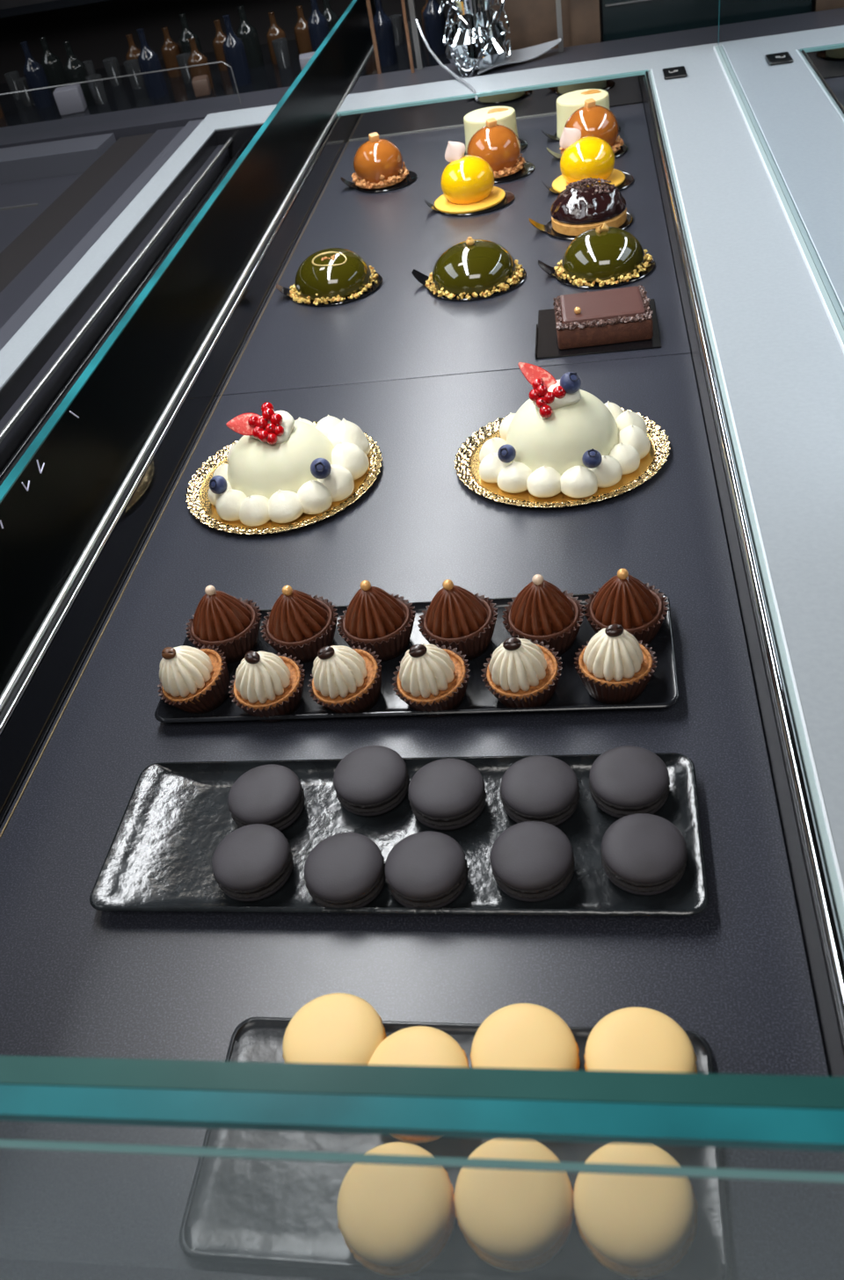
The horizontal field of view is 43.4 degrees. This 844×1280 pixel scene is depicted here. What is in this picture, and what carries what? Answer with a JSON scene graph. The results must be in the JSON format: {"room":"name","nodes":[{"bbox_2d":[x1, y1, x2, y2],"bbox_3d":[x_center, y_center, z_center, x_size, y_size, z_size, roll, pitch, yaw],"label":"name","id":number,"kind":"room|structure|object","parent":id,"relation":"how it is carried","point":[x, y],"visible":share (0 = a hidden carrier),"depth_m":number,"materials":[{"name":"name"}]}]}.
{"room":"food shop","nodes":[
{"label":"food shop","id":0,"kind":"room"},
{"bbox_3d":[-0.083,-0.260,2.463,5.400,0.050,6.400,-3,41,10],"label":"floor","id":1,"kind":"structure","parent":0,"visible":0},
{"bbox_2d":[0,119,203,350],"bbox_3d":[-1.067,0.132,1.482,1.370,0.916,1.940,-3,41,10],"label":"countertop","id":2,"kind":"structure","parent":1,"relation":"on","point":[58,198],"depth_m":1.60,"materials":[{"name":"black metal"}]},
{"bbox_2d":[0,0,455,127],"bbox_3d":[-0.922,-1.297,2.213,2.130,2.080,0.500,-3,41,10],"label":"bar","id":3,"kind":"object","parent":1,"relation":"on","point":[96,31],"visible":0.19,"depth_m":2.35,"materials":[{"name":"black"}]},
{"bbox_2d":[3,71,21,99],"bbox_3d":[-0.889,-1.212,2.317,0.032,0.050,0.032,-3,41,10],"label":"drinking glass","id":4,"kind":"object","parent":3,"relation":"on","point":[10,76],"visible":0.71,"depth_m":2.30,"materials":[{"name":"grey"}]},
{"bbox_2d":[14,77,34,106],"bbox_3d":[-0.840,-1.163,2.248,0.032,0.050,0.032,-3,41,10],"label":"drinking glass","id":5,"kind":"object","parent":3,"relation":"on","point":[21,83],"visible":0.73,"depth_m":2.24,"materials":[{"name":"grey"}]},
{"bbox_2d":[20,41,55,109],"bbox_3d":[-0.801,-1.170,2.194,0.043,0.122,0.043,-3,41,10],"label":"bottle","id":6,"kind":"object","parent":3,"relation":"on","point":[34,74],"visible":1,"depth_m":2.19,"materials":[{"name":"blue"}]},
{"bbox_2d":[38,36,68,97],"bbox_3d":[-0.790,-1.225,2.262,0.045,0.112,0.045,-3,41,10],"label":"bottle","id":7,"kind":"object","parent":3,"relation":"on","point":[53,67],"visible":0.73,"depth_m":2.25,"materials":[{"name":"black"}]},
{"bbox_2d":[0,0,109,17],"bbox_3d":[-0.909,-1.380,2.312,2.130,0.015,0.160,-3,41,10],"label":"shelf","id":8,"kind":"object","parent":3,"relation":"attached to","point":[8,8],"depth_m":2.24,"materials":[{"name":"black"}]},
{"bbox_2d":[52,83,87,116],"bbox_3d":[-0.708,-1.088,2.133,0.050,0.045,0.040,-10,40,1],"label":"box","id":9,"kind":"object","parent":3,"relation":"on","point":[69,99],"visible":1,"depth_m":2.12,"materials":[{"name":"grey"}]},
{"bbox_2d":[62,40,93,101],"bbox_3d":[-0.711,-1.168,2.178,0.045,0.112,0.045,-3,41,10],"label":"bottle","id":10,"kind":"object","parent":3,"relation":"on","point":[76,71],"visible":0.82,"depth_m":2.16,"materials":[{"name":"black"}]},
{"bbox_2d":[85,73,108,104],"bbox_3d":[-0.660,-1.119,2.155,0.032,0.050,0.032,-3,41,10],"label":"drinking glass","id":11,"kind":"object","parent":3,"relation":"on","point":[97,89],"visible":1,"depth_m":2.15,"materials":[{"name":"grey"}]},
{"bbox_2d":[101,57,123,86],"bbox_3d":[-0.661,-1.217,2.269,0.032,0.050,0.032,-3,41,10],"label":"drinking glass","id":12,"kind":"object","parent":3,"relation":"on","point":[111,64],"visible":1,"depth_m":2.26,"materials":[{"name":"grey"}]},
{"bbox_2d":[125,34,140,60],"bbox_3d":[-0.604,-1.228,2.239,0.041,0.091,0.041,-3,41,10],"label":"bottle","id":13,"kind":"object","parent":3,"relation":"on","point":[133,53],"visible":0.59,"depth_m":2.22,"materials":[{"name":"brown glass"}]},
{"bbox_2d":[123,58,144,88],"bbox_3d":[-0.601,-1.183,2.216,0.032,0.050,0.032,-3,41,10],"label":"drinking glass","id":14,"kind":"object","parent":3,"relation":"on","point":[132,67],"visible":0.91,"depth_m":2.21,"materials":[{"name":"grey"}]},
{"bbox_2d":[136,28,168,99],"bbox_3d":[-0.540,-1.144,2.102,0.043,0.122,0.043,-3,41,10],"label":"bottle","id":15,"kind":"object","parent":3,"relation":"on","point":[155,83],"visible":1,"depth_m":2.10,"materials":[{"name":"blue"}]},
{"bbox_2d":[160,27,181,77],"bbox_3d":[-0.530,-1.243,2.239,0.041,0.091,0.041,-3,41,10],"label":"bottle","id":16,"kind":"object","parent":3,"relation":"on","point":[170,49],"visible":0.89,"depth_m":2.23,"materials":[{"name":"brown glass"}]},
{"bbox_2d":[175,52,191,83],"bbox_3d":[-0.484,-1.177,2.182,0.032,0.050,0.032,-3,41,10],"label":"drinking glass","id":17,"kind":"object","parent":3,"relation":"on","point":[182,59],"visible":0.69,"depth_m":2.17,"materials":[{"name":"grey"}]},
{"bbox_2d":[178,13,203,54],"bbox_3d":[-0.486,-1.248,2.220,0.045,0.112,0.045,-3,41,10],"label":"bottle","id":18,"kind":"object","parent":3,"relation":"on","point":[186,33],"visible":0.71,"depth_m":2.20,"materials":[{"name":"black"}]},
{"bbox_2d":[187,37,213,88],"bbox_3d":[-0.444,-1.143,2.101,0.041,0.091,0.041,-3,41,10],"label":"bottle","id":19,"kind":"object","parent":3,"relation":"on","point":[196,58],"visible":0.8,"depth_m":2.09,"materials":[{"name":"brown glass"}]},
{"bbox_2d":[191,74,210,97],"bbox_3d":[-0.433,-1.088,2.082,0.030,0.030,0.040,-10,40,1],"label":"box","id":20,"kind":"object","parent":3,"relation":"on","point":[201,86],"visible":1,"depth_m":2.07,"materials":[{"name":"brown"}]},
{"bbox_2d":[212,19,227,71],"bbox_3d":[-0.417,-1.244,2.213,0.041,0.091,0.041,-3,41,10],"label":"bottle","id":21,"kind":"object","parent":3,"relation":"on","point":[218,41],"visible":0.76,"depth_m":2.20,"materials":[{"name":"brown glass"}]},
{"bbox_2d":[222,14,252,87],"bbox_3d":[-0.367,-1.153,2.072,0.043,0.122,0.043,-3,41,10],"label":"bottle","id":22,"kind":"object","parent":3,"relation":"on","point":[234,51],"visible":0.99,"depth_m":2.07,"materials":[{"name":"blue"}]},
{"bbox_2d":[236,5,263,68],"bbox_3d":[-0.360,-1.244,2.185,0.045,0.112,0.045,-3,41,10],"label":"bottle","id":23,"kind":"object","parent":3,"relation":"on","point":[246,32],"visible":0.91,"depth_m":2.17,"materials":[{"name":"black"}]},
{"bbox_2d":[266,11,290,64],"bbox_3d":[-0.300,-1.243,2.185,0.041,0.091,0.041,-3,41,10],"label":"bottle","id":24,"kind":"object","parent":3,"relation":"on","point":[274,32],"visible":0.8,"depth_m":2.17,"materials":[{"name":"brown glass"}]},
{"bbox_2d":[271,37,290,68],"bbox_3d":[-0.284,-1.191,2.151,0.032,0.050,0.032,-3,41,10],"label":"drinking glass","id":25,"kind":"object","parent":3,"relation":"on","point":[280,46],"visible":1,"depth_m":2.14,"materials":[{"name":"grey"}]},
{"bbox_2d":[293,5,312,55],"bbox_3d":[-0.244,-1.260,2.192,0.041,0.091,0.041,-3,41,10],"label":"bottle","id":26,"kind":"object","parent":3,"relation":"on","point":[301,29],"visible":0.77,"depth_m":2.18,"materials":[{"name":"brown glass"}]},
{"bbox_2d":[298,51,315,70],"bbox_3d":[-0.216,-1.109,2.047,0.035,0.040,0.040,-10,40,1],"label":"box","id":27,"kind":"object","parent":3,"relation":"on","point":[304,58],"visible":0.33,"depth_m":2.03,"materials":[{"name":"grey"}]},
{"bbox_2d":[307,0,329,51],"bbox_3d":[-0.207,-1.227,2.123,0.043,0.122,0.043,-3,41,10],"label":"bottle","id":28,"kind":"object","parent":3,"relation":"on","point":[318,28],"visible":0.62,"depth_m":2.11,"materials":[{"name":"blue glass"}]},
{"bbox_2d":[322,0,339,31],"bbox_3d":[-0.187,-1.252,2.154,0.045,0.112,0.045,-3,41,10],"label":"bottle","id":29,"kind":"object","parent":3,"relation":"on","point":[332,18],"visible":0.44,"depth_m":2.13,"materials":[{"name":"black"}]},
{"bbox_2d":[372,0,398,66],"bbox_3d":[-0.076,-1.163,2.017,0.043,0.122,0.043,-3,41,10],"label":"bottle","id":30,"kind":"object","parent":3,"relation":"on","point":[383,26],"visible":0.82,"depth_m":2.01,"materials":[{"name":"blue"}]},
{"bbox_2d":[388,14,405,45],"bbox_3d":[-0.052,-1.242,2.157,0.032,0.050,0.032,-3,41,10],"label":"drinking glass","id":31,"kind":"object","parent":3,"relation":"on","point":[396,19],"visible":0.74,"depth_m":2.15,"materials":[{"name":"grey"}]},
{"bbox_2d":[407,20,422,52],"bbox_3d":[-0.015,-1.188,2.086,0.032,0.050,0.032,-3,41,10],"label":"drinking glass","id":32,"kind":"object","parent":3,"relation":"on","point":[409,22],"visible":0.32,"depth_m":2.08,"materials":[{"name":"grey"}]},
{"bbox_2d":[422,0,448,55],"bbox_3d":[0.023,-1.186,2.021,0.043,0.122,0.043,-3,41,10],"label":"bottle","id":33,"kind":"object","parent":3,"relation":"on","point":[434,24],"visible":0.74,"depth_m":2.02,"materials":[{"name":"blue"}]},
{"bbox_2d":[0,0,719,148],"bbox_3d":[-0.121,-0.853,1.975,2.350,1.480,0.276,-3,41,10],"label":"cabinet","id":34,"kind":"object","parent":1,"relation":"on","point":[629,27],"visible":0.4,"depth_m":1.78,"materials":[{"name":"grey"}]},
{"bbox_2d":[0,0,843,1183],"bbox_3d":[0.037,-0.153,1.361,0.930,1.170,2.360,-3,41,10],"label":"display case","id":35,"kind":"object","parent":1,"relation":"on","point":[108,389],"depth_m":0.83,"materials":[{"name":"black metal"}]},
{"bbox_2d":[0,129,215,390],"bbox_3d":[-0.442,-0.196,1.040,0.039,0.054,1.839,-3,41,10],"label":"countertop","id":36,"kind":"structure","parent":35,"relation":"on","point":[12,355],"depth_m":1.30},
{"bbox_2d":[0,61,241,104],"bbox_3d":[-0.610,-0.929,1.844,0.602,0.069,0.002,-3,41,10],"label":"rail","id":37,"kind":"object","parent":35,"relation":"on","point":[216,61],"visible":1,"depth_m":1.80,"materials":[{"name":"grey metal"}]},
{"bbox_2d":[0,353,843,1279],"bbox_3d":[-0.018,0.014,0.728,0.463,0.011,0.810,-3,41,10],"label":"board","id":38,"kind":"object","parent":35,"relation":"on","point":[77,979],"visible":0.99,"depth_m":0.58,"materials":[{"name":"laminate"}]},
{"bbox_2d":[184,421,382,535],"bbox_3d":[-0.119,-0.142,0.920,0.179,0.006,0.183,-3,41,10],"label":"cake board","id":39,"kind":"object","parent":38,"relation":"on","point":[200,505],"visible":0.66,"depth_m":0.89,"materials":[{"name":"gold metal"}]},
{"bbox_2d":[208,401,370,526],"bbox_3d":[-0.118,-0.167,0.895,0.138,0.075,0.145,-3,41,10],"label":"cake","id":40,"kind":"object","parent":39,"relation":"on","point":[282,468],"visible":1,"depth_m":0.87,"materials":[{"name":"food"}]},
{"bbox_2d":[89,752,708,916],"bbox_3d":[-0.015,0.110,0.596,0.334,0.013,0.109,-2,41,11],"label":"serving tray","id":41,"kind":"object","parent":38,"relation":"on","point":[174,820],"visible":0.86,"depth_m":0.60,"materials":[{"name":"ceramic"}]},
{"bbox_2d":[211,823,293,901],"bbox_3d":[-0.093,0.123,0.586,0.044,0.023,0.044,3,42,16],"label":"macaron","id":42,"kind":"object","parent":41,"relation":"on","point":[252,862],"visible":1,"depth_m":0.57,"materials":[{"name":"black food"}]},
{"bbox_2d":[227,763,305,831],"bbox_3d":[-0.091,0.093,0.620,0.044,0.022,0.044,-13,41,-2],"label":"macaron","id":43,"kind":"object","parent":41,"relation":"on","point":[272,795],"visible":0.93,"depth_m":0.61,"materials":[{"name":"grey food"}]},
{"bbox_2d":[303,832,385,908],"bbox_3d":[-0.042,0.125,0.571,0.044,0.023,0.044,-8,40,3],"label":"macaron","id":44,"kind":"object","parent":41,"relation":"on","point":[344,869],"visible":1,"depth_m":0.56,"materials":[{"name":"black food"}]},
{"bbox_2d":[333,745,408,815],"bbox_3d":[-0.030,0.082,0.619,0.044,0.023,0.044,-27,42,-18],"label":"macaron","id":45,"kind":"object","parent":41,"relation":"on","point":[371,780],"visible":1,"depth_m":0.61,"materials":[{"name":"black food"}]},
{"bbox_2d":[384,831,468,908],"bbox_3d":[0.002,0.123,0.564,0.044,0.023,0.044,26,53,36],"label":"macaron","id":46,"kind":"object","parent":41,"relation":"on","point":[424,869],"visible":1,"depth_m":0.55,"materials":[{"name":"black food"}]},
{"bbox_2d":[407,758,486,829],"bbox_3d":[0.014,0.087,0.602,0.044,0.023,0.044,10,44,23],"label":"macaron","id":47,"kind":"object","parent":41,"relation":"on","point":[444,794],"visible":1,"depth_m":0.59,"materials":[{"name":"black food"}]},
{"bbox_2d":[489,821,574,901],"bbox_3d":[0.058,0.116,0.558,0.044,0.023,0.044,-5,40,7],"label":"macaron","id":48,"kind":"object","parent":41,"relation":"on","point":[530,861],"visible":1,"depth_m":0.55,"materials":[{"name":"black food"}]},
{"bbox_2d":[500,755,580,826],"bbox_3d":[0.066,0.085,0.593,0.044,0.023,0.044,-14,40,-3],"label":"macaron","id":49,"kind":"object","parent":41,"relation":"on","point":[538,788],"visible":0.98,"depth_m":0.58,"materials":[{"name":"black food"}]},
{"bbox_2d":[589,746,669,818],"bbox_3d":[0.115,0.079,0.589,0.044,0.022,0.044,-12,40,-2],"label":"macaron","id":50,"kind":"object","parent":41,"relation":"on","point":[624,781],"visible":0.98,"depth_m":0.58,"materials":[{"name":"black food"}]},
{"bbox_2d":[600,813,687,895],"bbox_3d":[0.115,0.111,0.551,0.044,0.023,0.044,26,52,36],"label":"macaron","id":51,"kind":"object","parent":41,"relation":"on","point":[642,854],"visible":1,"depth_m":0.54,"materials":[{"name":"black food"}]},
{"bbox_2d":[154,591,679,722],"bbox_3d":[-0.005,0.014,0.707,0.338,0.012,0.112,-2,41,10],"label":"serving tray","id":52,"kind":"object","parent":38,"relation":"on","point":[662,690],"visible":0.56,"depth_m":0.68,"materials":[{"name":"black plastic"}]},
{"bbox_2d":[157,645,230,713],"bbox_3d":[-0.152,0.022,0.701,0.050,0.052,0.049,25,52,35],"label":"tart","id":53,"kind":"object","parent":52,"relation":"on","point":[194,680],"visible":1,"depth_m":0.69,"materials":[{"name":"white food"}]},
{"bbox_2d":[185,585,261,663],"bbox_3d":[-0.139,-0.016,0.734,0.054,0.055,0.054,-9,40,4],"label":"tart","id":54,"kind":"object","parent":52,"relation":"on","point":[224,621],"visible":0.96,"depth_m":0.72,"materials":[{"name":"brown food"}]},
{"bbox_2d":[228,650,305,722],"bbox_3d":[-0.101,0.025,0.683,0.051,0.051,0.050,2,42,15],"label":"tart","id":55,"kind":"object","parent":52,"relation":"on","point":[265,684],"visible":1,"depth_m":0.67,"materials":[{"name":"white food"}]},
{"bbox_2d":[260,585,337,662],"bbox_3d":[-0.085,-0.016,0.723,0.054,0.055,0.054,18,48,30],"label":"tart","id":56,"kind":"object","parent":52,"relation":"on","point":[298,624],"visible":0.98,"depth_m":0.71,"materials":[{"name":"brown food"}]},
{"bbox_2d":[307,645,381,713],"bbox_3d":[-0.050,0.021,0.677,0.050,0.052,0.049,20,49,31],"label":"tart","id":57,"kind":"object","parent":52,"relation":"on","point":[345,679],"visible":1,"depth_m":0.67,"materials":[{"name":"white food"}]},
{"bbox_2d":[336,580,415,661],"bbox_3d":[-0.032,-0.018,0.711,0.054,0.056,0.054,4,42,18],"label":"tart","id":58,"kind":"object","parent":52,"relation":"on","point":[379,621],"visible":0.96,"depth_m":0.70,"materials":[{"name":"brown food"}]},
{"bbox_2d":[392,643,470,717],"bbox_3d":[0.005,0.020,0.664,0.050,0.051,0.050,-9,40,3],"label":"tart","id":59,"kind":"object","parent":52,"relation":"on","point":[429,678],"visible":1,"depth_m":0.65,"materials":[{"name":"white food"}]},
{"bbox_2d":[417,579,497,660],"bbox_3d":[0.023,-0.018,0.700,0.054,0.055,0.054,-22,41,-13],"label":"tart","id":60,"kind":"object","parent":52,"relation":"on","point":[461,619],"visible":0.96,"depth_m":0.69,"materials":[{"name":"brown food"}]},
{"bbox_2d":[481,637,562,712],"bbox_3d":[0.061,0.016,0.655,0.050,0.051,0.050,27,53,37],"label":"tart","id":61,"kind":"object","parent":52,"relation":"on","point":[520,672],"visible":1,"depth_m":0.64,"materials":[{"name":"white food"}]},
{"bbox_2d":[501,574,584,655],"bbox_3d":[0.078,-0.021,0.689,0.054,0.056,0.054,0,41,13],"label":"tart","id":62,"kind":"object","parent":52,"relation":"on","point":[541,612],"visible":0.98,"depth_m":0.68,"materials":[{"name":"brown food"}]},
{"bbox_2d":[574,624,657,705],"bbox_3d":[0.118,0.010,0.648,0.050,0.051,0.050,-36,46,-27],"label":"tart","id":63,"kind":"object","parent":52,"relation":"on","point":[614,667],"visible":1,"depth_m":0.64,"materials":[{"name":"white food"}]},
{"bbox_2d":[583,568,669,644],"bbox_3d":[0.131,-0.024,0.682,0.054,0.055,0.054,-27,43,-18],"label":"tart","id":64,"kind":"object","parent":52,"relation":"on","point":[624,600],"visible":0.91,"depth_m":0.67,"materials":[{"name":"brown food"}]},
{"bbox_2d":[179,1017,732,1279],"bbox_3d":[0.014,0.220,0.466,0.228,0.006,0.110,-2,41,11],"label":"serving tray","id":65,"kind":"object","parent":38,"relation":"on","point":[275,1212],"visible":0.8,"depth_m":0.45,"materials":[{"name":"black ceramic"}]},
{"bbox_2d":[282,993,386,1064],"bbox_3d":[-0.040,0.189,0.492,0.048,0.027,0.048,17,47,29],"label":"macaron","id":66,"kind":"object","parent":65,"relation":"on","point":[345,1029],"visible":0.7,"depth_m":0.48,"materials":[{"name":"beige food"}]},
{"bbox_2d":[336,1141,455,1277],"bbox_3d":[-0.011,0.233,0.434,0.048,0.027,0.048,17,47,29],"label":"macaron","id":67,"kind":"object","parent":65,"relation":"on","point":[395,1220],"visible":0.9,"depth_m":0.42,"materials":[{"name":"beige food"}]},
{"bbox_2d":[368,1025,468,1142],"bbox_3d":[-0.002,0.198,0.473,0.048,0.027,0.048,8,44,21],"label":"macaron","id":68,"kind":"object","parent":65,"relation":"on","point":[417,1045],"visible":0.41,"depth_m":0.47,"materials":[{"name":"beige food"}]},
{"bbox_2d":[453,1138,574,1272],"bbox_3d":[0.037,0.228,0.429,0.048,0.027,0.048,-18,40,-8],"label":"macaron","id":69,"kind":"object","parent":65,"relation":"on","point":[513,1220],"visible":0.88,"depth_m":0.42,"materials":[{"name":"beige food"}]},
{"bbox_2d":[470,1003,579,1069],"bbox_3d":[0.046,0.188,0.474,0.048,0.027,0.048,4,42,17],"label":"macaron","id":70,"kind":"object","parent":65,"relation":"on","point":[520,1036],"visible":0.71,"depth_m":0.47,"materials":[{"name":"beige food"}]},
{"bbox_2d":[573,1142,697,1279],"bbox_3d":[0.084,0.226,0.421,0.048,0.027,0.048,-32,44,-23],"label":"macaron","id":71,"kind":"object","parent":65,"relation":"on","point":[636,1226],"visible":0.88,"depth_m":0.41,"materials":[{"name":"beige food"}]},
{"bbox_2d":[583,1006,697,1073],"bbox_3d":[0.096,0.186,0.465,0.048,0.027,0.048,14,46,27],"label":"macaron","id":72,"kind":"object","parent":65,"relation":"on","point":[634,1038],"visible":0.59,"depth_m":0.46,"materials":[{"name":"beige food"}]},
{"bbox_2d":[454,407,670,508],"bbox_3d":[0.115,-0.154,0.880,0.177,0.006,0.163,-11,40,0],"label":"cake board","id":73,"kind":"object","parent":38,"relation":"on","point":[467,462],"visible":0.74,"depth_m":0.85,"materials":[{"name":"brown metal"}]},
{"bbox_2d":[479,362,650,498],"bbox_3d":[0.111,-0.183,0.851,0.140,0.086,0.130,-3,41,10],"label":"cake","id":74,"kind":"object","parent":73,"relation":"on","point":[563,439],"visible":1,"depth_m":0.83,"materials":[{"name":"food"}]},
{"bbox_2d":[414,18,478,101],"bbox_3d":[0.043,-0.931,1.694,0.016,0.082,0.252,-19,41,-9],"label":"cable","id":75,"kind":"object","parent":35,"relation":"on","point":[436,58],"visible":1,"depth_m":1.73,"materials":[{"name":"grey plastic"}]},
{"bbox_2d":[218,102,690,395],"bbox_3d":[0.066,-0.526,1.341,0.463,0.011,0.831,-3,41,10],"label":"board","id":76,"kind":"object","parent":35,"relation":"on","point":[399,330],"visible":0.7,"depth_m":1.19,"materials":[{"name":"metal"}]},
{"bbox_2d":[276,271,382,305],"bbox_3d":[-0.100,-0.416,1.228,0.107,0.016,0.102,22,50,33],"label":"pad","id":77,"kind":"object","parent":76,"relation":"on","point":[285,291],"visible":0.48,"depth_m":1.21,"materials":[{"name":"black"}]},
{"bbox_2d":[289,247,378,305],"bbox_3d":[-0.105,-0.426,1.220,0.104,0.043,0.106,-3,41,10],"label":"cake","id":78,"kind":"object","parent":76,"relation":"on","point":[330,274],"visible":1,"depth_m":1.20,"materials":[{"name":"food"}]},
{"bbox_2d":[340,170,417,192],"bbox_3d":[-0.055,-0.656,1.499,0.096,0.016,0.087,21,50,33],"label":"pad","id":79,"kind":"object","parent":76,"relation":"on","point":[411,177],"visible":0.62,"depth_m":1.49,"materials":[{"name":"black"}]},
{"bbox_2d":[351,131,408,189],"bbox_3d":[-0.063,-0.675,1.483,0.082,0.064,0.083,-3,41,10],"label":"cake","id":80,"kind":"object","parent":79,"relation":"on","point":[378,163],"visible":1,"depth_m":1.47,"materials":[{"name":"food"}]},
{"bbox_2d":[411,267,526,300],"bbox_3d":[0.059,-0.407,1.182,0.111,0.016,0.107,-26,42,-17],"label":"pad","id":81,"kind":"object","parent":76,"relation":"on","point":[421,278],"visible":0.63,"depth_m":1.16,"materials":[{"name":"black plastic"}]},
{"bbox_2d":[424,189,515,216],"bbox_3d":[0.068,-0.576,1.377,0.102,0.016,0.095,20,49,32],"label":"pad","id":82,"kind":"object","parent":76,"relation":"on","point":[509,197],"visible":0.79,"depth_m":1.36,"materials":[{"name":"black"}]},
{"bbox_2d":[434,140,505,213],"bbox_3d":[0.057,-0.602,1.362,0.093,0.075,0.093,-3,41,10],"label":"cake","id":83,"kind":"object","parent":82,"relation":"on","point":[467,182],"visible":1,"depth_m":1.35,"materials":[{"name":"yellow food"}]},
{"bbox_2d":[424,236,523,299],"bbox_3d":[0.056,-0.421,1.172,0.110,0.049,0.110,-3,41,10],"label":"cake","id":84,"kind":"object","parent":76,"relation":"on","point":[469,267],"visible":1,"depth_m":1.15,"materials":[{"name":"food"}]},
{"bbox_2d":[464,138,527,155],"bbox_3d":[0.102,-0.720,1.538,0.101,0.016,0.090,19,49,31],"label":"pad","id":85,"kind":"object","parent":76,"relation":"on","point":[523,143],"visible":0.2,"depth_m":1.54,"materials":[{"name":"black"}]},
{"bbox_2d":[463,106,518,152],"bbox_3d":[0.099,-0.735,1.527,0.078,0.049,0.078,-3,41,10],"label":"cake","id":86,"kind":"object","parent":85,"relation":"on","point":[474,120],"visible":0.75,"depth_m":1.51,"materials":[{"name":"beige food"}]},
{"bbox_2d":[494,160,534,183],"bbox_3d":[0.106,-0.650,1.455,0.097,0.016,0.088,27,53,36],"label":"pad","id":87,"kind":"object","parent":76,"relation":"on","point":[528,167],"visible":0.33,"depth_m":1.44,"materials":[{"name":"black"}]},
{"bbox_2d":[466,117,525,178],"bbox_3d":[0.097,-0.675,1.444,0.085,0.067,0.087,-3,41,10],"label":"cake","id":88,"kind":"object","parent":87,"relation":"on","point":[497,144],"visible":0.73,"depth_m":1.42,"materials":[{"name":"food"}]},
{"bbox_2d":[540,125,620,141],"bbox_3d":[0.235,-0.740,1.529,0.101,0.016,0.090,19,49,31],"label":"pad","id":89,"kind":"object","parent":76,"relation":"on","point":[554,137],"visible":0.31,"depth_m":1.53,"materials":[{"name":"black plastic"}]},
{"bbox_2d":[556,88,609,138],"bbox_3d":[0.231,-0.754,1.518,0.078,0.050,0.078,-3,41,10],"label":"cake","id":90,"kind":"object","parent":89,"relation":"on","point":[567,104],"visible":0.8,"depth_m":1.50,"materials":[{"name":"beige food"}]},
{"bbox_2d":[529,212,632,239],"bbox_3d":[0.196,-0.503,1.261,0.106,0.016,0.099,27,53,37],"label":"pad","id":91,"kind":"object","parent":76,"relation":"on","point":[548,229],"visible":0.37,"depth_m":1.26,"materials":[{"name":"black"}]},
{"bbox_2d":[550,177,626,236],"bbox_3d":[0.196,-0.517,1.251,0.089,0.047,0.089,-3,41,10],"label":"cake","id":92,"kind":"object","parent":91,"relation":"on","point":[585,204],"visible":0.99,"depth_m":1.23,"materials":[{"name":"brown food"}]},
{"bbox_2d":[546,144,627,159],"bbox_3d":[0.233,-0.678,1.458,0.097,0.016,0.088,24,51,34],"label":"pad","id":93,"kind":"object","parent":76,"relation":"on","point":[623,149],"visible":0.23,"depth_m":1.46,"materials":[{"name":"black"}]},
{"bbox_2d":[559,98,624,154],"bbox_3d":[0.229,-0.699,1.441,0.087,0.068,0.087,-3,41,10],"label":"cake","id":94,"kind":"object","parent":93,"relation":"on","point":[592,120],"visible":0.56,"depth_m":1.42,"materials":[{"name":"food"}]},
{"bbox_2d":[541,171,633,195],"bbox_3d":[0.218,-0.593,1.361,0.102,0.016,0.095,20,49,32],"label":"pad","id":95,"kind":"object","parent":76,"relation":"on","point":[629,179],"visible":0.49,"depth_m":1.35,"materials":[{"name":"black"}]},
{"bbox_2d":[552,127,625,193],"bbox_3d":[0.210,-0.617,1.348,0.093,0.069,0.093,-3,41,10],"label":"cake","id":96,"kind":"object","parent":95,"relation":"on","point":[586,156],"visible":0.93,"depth_m":1.33,"materials":[{"name":"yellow food"}]},
{"bbox_2d":[538,259,654,288],"bbox_3d":[0.197,-0.410,1.153,0.108,0.016,0.104,-30,43,-21],"label":"pad","id":97,"kind":"object","parent":76,"relation":"on","point":[549,270],"visible":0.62,"depth_m":1.14,"materials":[{"name":"black"}]},
{"bbox_2d":[534,298,661,359],"bbox_3d":[0.173,-0.311,1.051,0.119,0.005,0.109,-3,41,10],"label":"pad","id":98,"kind":"object","parent":76,"relation":"on","point":[546,336],"visible":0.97,"depth_m":1.03,"materials":[{"name":"black plastic"}]},
{"bbox_2d":[552,284,653,349],"bbox_3d":[0.176,-0.320,1.037,0.093,0.032,0.079,-5,40,8],"label":"bar","id":99,"kind":"object","parent":98,"relation":"on","point":[587,318],"visible":1,"depth_m":1.02,"materials":[{"name":"brown food"}]},
{"bbox_2d":[553,222,653,286],"bbox_3d":[0.195,-0.425,1.144,0.107,0.050,0.106,-3,41,10],"label":"cake","id":100,"kind":"object","parent":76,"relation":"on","point":[603,255],"visible":1,"depth_m":1.12,"materials":[{"name":"food"}]},
{"bbox_2d":[192,43,718,131],"bbox_3d":[0.079,-0.854,1.689,0.897,0.054,0.103,-3,41,10],"label":"countertop","id":101,"kind":"structure","parent":35,"relation":"on","point":[650,61],"depth_m":1.66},
{"bbox_2d":[438,0,560,76],"bbox_3d":[0.126,-1.001,1.718,0.191,0.133,0.116,-3,41,10],"label":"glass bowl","id":102,"kind":"object","parent":35,"relation":"on","point":[476,42],"visible":1,"depth_m":1.71,"materials":[{"name":"silver metal"}]},
{"bbox_2d":[652,60,843,886],"bbox_3d":[0.338,-0.232,0.901,0.170,0.054,1.839,-3,41,10],"label":"countertop","id":103,"kind":"structure","parent":35,"relation":"on","point":[781,356],"depth_m":0.84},
{"bbox_2d":[713,0,843,354],"bbox_3d":[0.371,-0.593,1.080,0.014,0.248,1.228,-3,41,10],"label":"glass panel","id":104,"kind":"object","parent":35,"relation":"on","point":[779,64],"depth_m":1.02,"materials":[{"name":"glass"}]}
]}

